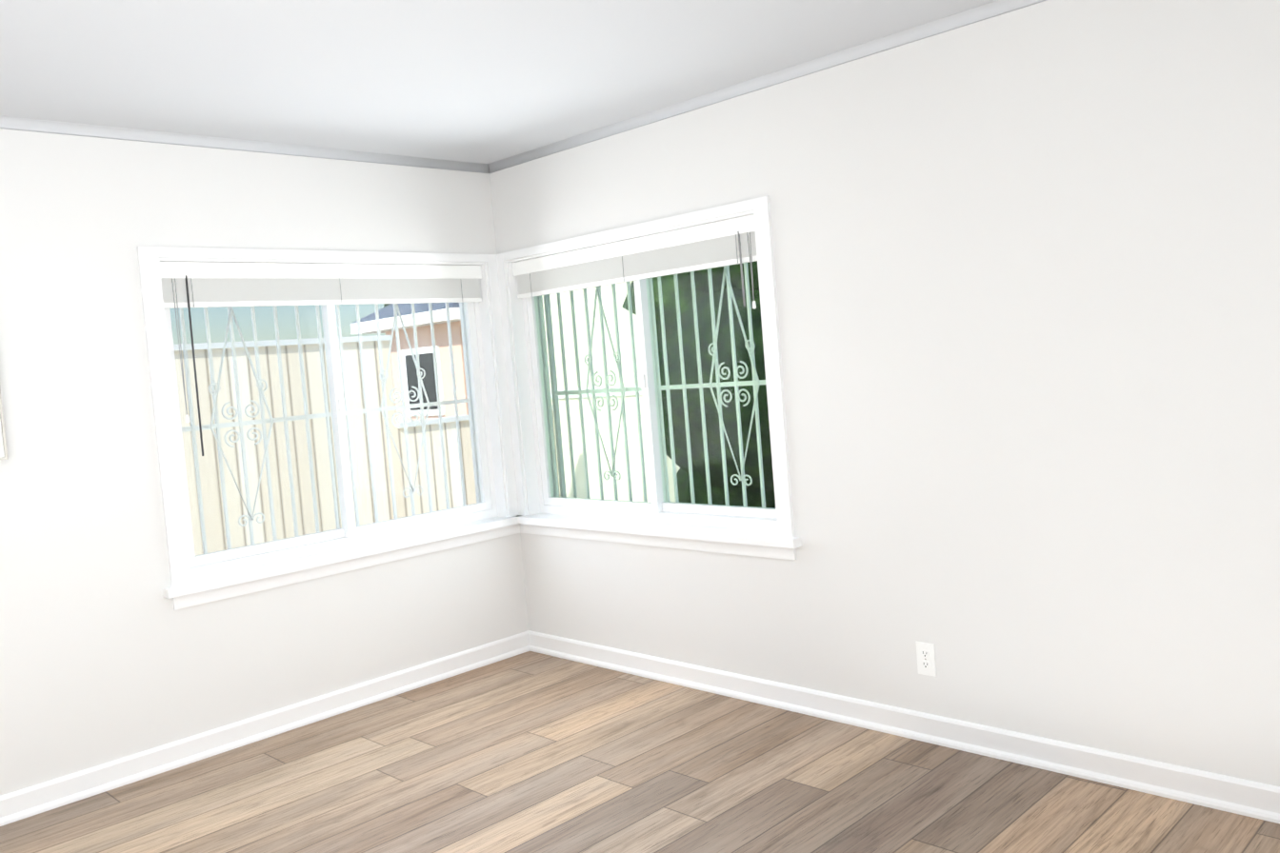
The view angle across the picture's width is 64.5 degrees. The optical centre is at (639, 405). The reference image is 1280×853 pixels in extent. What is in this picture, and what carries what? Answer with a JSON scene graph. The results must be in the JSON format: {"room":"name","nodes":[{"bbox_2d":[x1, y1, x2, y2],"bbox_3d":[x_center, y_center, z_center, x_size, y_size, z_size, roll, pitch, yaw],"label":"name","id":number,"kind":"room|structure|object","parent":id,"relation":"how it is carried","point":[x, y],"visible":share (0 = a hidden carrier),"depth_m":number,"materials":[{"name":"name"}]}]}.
{"room":"empty bedroom","nodes":[
{"label":"empty bedroom","id":0,"kind":"room"},
{"bbox_2d":[0,128,528,796],"bbox_3d":[-1.972,0.180,3.922,0.200,2.440,3.950,-2,4,45],"label":"wall","id":1,"kind":"structure","parent":0,"point":[109,652],"depth_m":3.84,"materials":[{"name":"paint"}]},
{"bbox_2d":[0,388,7,459],"bbox_3d":[-2.451,-0.090,3.289,0.030,0.610,0.640,-2,4,45],"label":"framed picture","id":2,"kind":"object","parent":1,"relation":"attached to","point":[3,450],"visible":1,"depth_m":3.51,"materials":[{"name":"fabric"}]},
{"bbox_2d":[0,116,487,173],"bbox_3d":[-2.054,-1.012,3.714,0.036,0.036,3.630,-2,4,45],"label":"trim","id":3,"kind":"structure","parent":1,"relation":"attached to","point":[6,122],"depth_m":4.10,"materials":[{"name":"paint"}]},
{"bbox_2d":[0,631,529,826],"bbox_3d":[-1.868,1.353,3.823,0.026,0.095,3.690,-2,4,45],"label":"baseboard","id":4,"kind":"structure","parent":1,"relation":"attached to","point":[25,803],"depth_m":4.08,"materials":[{"name":"paint"}]},
{"bbox_2d":[179,302,480,554],"bbox_3d":[-1.430,0.000,4.663,0.072,1.355,1.630,-2,4,45],"label":"bars","id":5,"kind":"object","parent":1,"relation":"attached to","point":[385,409],"depth_m":4.73,"materials":[{"name":"white metal"}]},
{"bbox_2d":[136,196,801,610],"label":"window","id":6,"kind":"structure","parent":1,"relation":"in","point":[241,570],"depth_m":4.53,"materials":[{"name":"paint"}]},
{"bbox_2d":[160,261,481,456],"bbox_3d":[-1.313,-0.243,4.516,0.045,0.772,1.542,-2,4,45],"label":"window blind","id":7,"kind":"object","parent":6,"relation":"attached to","point":[189,285],"visible":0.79,"depth_m":4.38,"materials":[{"name":"white plastic"}]},
{"bbox_2d":[512,214,757,308],"bbox_3d":[-0.062,-0.547,4.507,1.542,0.366,0.045,-2,4,45],"label":"window blind","id":8,"kind":"object","parent":6,"relation":"attached to","point":[725,243],"visible":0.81,"depth_m":4.40,"materials":[{"name":"white plastic"}]},
{"bbox_2d":[0,0,996,163],"bbox_3d":[-0.448,-1.162,2.098,5.000,0.150,4.150,-2,4,45],"label":"ceiling","id":9,"kind":"structure","parent":0,"point":[482,81],"depth_m":3.30,"materials":[{"name":"paint"}]},
{"bbox_2d":[0,651,1279,852],"bbox_3d":[-0.242,1.403,2.212,5.000,0.120,4.150,-2,4,45],"label":"floor","id":10,"kind":"structure","parent":0,"point":[531,752],"depth_m":3.39,"materials":[{"name":"brown wood"}]},
{"bbox_2d":[489,0,1279,786],"bbox_3d":[1.043,-0.046,3.550,4.600,2.440,0.200,-2,4,45],"label":"wall","id":11,"kind":"structure","parent":0,"point":[1027,269],"depth_m":3.26,"materials":[{"name":"paint"}]},
{"bbox_2d":[543,262,766,507],"bbox_3d":[0.108,-0.123,4.663,1.630,1.355,0.072,-2,4,45],"label":"bars","id":12,"kind":"object","parent":11,"relation":"attached to","point":[736,376],"depth_m":4.67,"materials":[{"name":"white metal"}]},
{"bbox_2d":[487,0,1046,173],"bbox_3d":[0.864,-1.232,3.413,4.600,0.036,0.036,-2,4,45],"label":"trim","id":13,"kind":"structure","parent":11,"relation":"attached to","point":[985,11],"depth_m":3.75,"materials":[{"name":"paint"}]},
{"bbox_2d":[525,630,1279,823],"bbox_3d":[1.057,1.132,3.523,4.600,0.095,0.026,-2,4,45],"label":"baseboard","id":14,"kind":"structure","parent":11,"relation":"attached to","point":[1227,794],"depth_m":3.48,"materials":[{"name":"paint"}]},
{"bbox_2d":[915,641,936,677],"bbox_3d":[1.003,0.889,3.559,0.070,0.115,0.008,-2,4,45],"label":"duplex electrical outlet","id":15,"kind":"object","parent":11,"relation":"attached to","point":[926,658],"visible":1,"depth_m":3.56,"materials":[{"name":"white plastic"}]},
{"label":"outside","id":16,"kind":"structure","parent":0,"visible":0},
{"bbox_3d":[-1.650,1.502,13.537,38.600,0.200,33.750,-2,4,45],"label":"ground","id":17,"kind":"structure","parent":16,"visible":0},
{"bbox_2d":[173,335,559,556],"bbox_3d":[-3.667,0.793,5.932,0.130,2.210,8.300,-2,4,45],"label":"fence","id":18,"kind":"object","parent":17,"relation":"on","point":[351,353],"depth_m":7.18,"materials":[{"name":"white wood"}]},
{"bbox_2d":[350,302,468,421],"bbox_3d":[-1.077,-0.187,12.438,2.010,3.170,4.160,-2,4,45],"label":"house","id":19,"kind":"structure","parent":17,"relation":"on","point":[439,314],"depth_m":11.00,"materials":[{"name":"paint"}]},
{"bbox_2d":[542,280,679,502],"bbox_3d":[1.177,-0.831,11.107,2.750,4.210,5.800,-2,4,45],"label":"house","id":20,"kind":"structure","parent":17,"relation":"on","point":[615,412],"depth_m":9.19,"materials":[{"name":"beige paint"}]},
{"bbox_2d":[621,260,775,508],"bbox_3d":[0.973,-0.134,5.980,2.377,3.338,1.850,-2,4,45],"label":"tree","id":21,"kind":"object","parent":17,"relation":"on","point":[689,337],"depth_m":5.57,"materials":[{"name":"green plant"}]}
]}

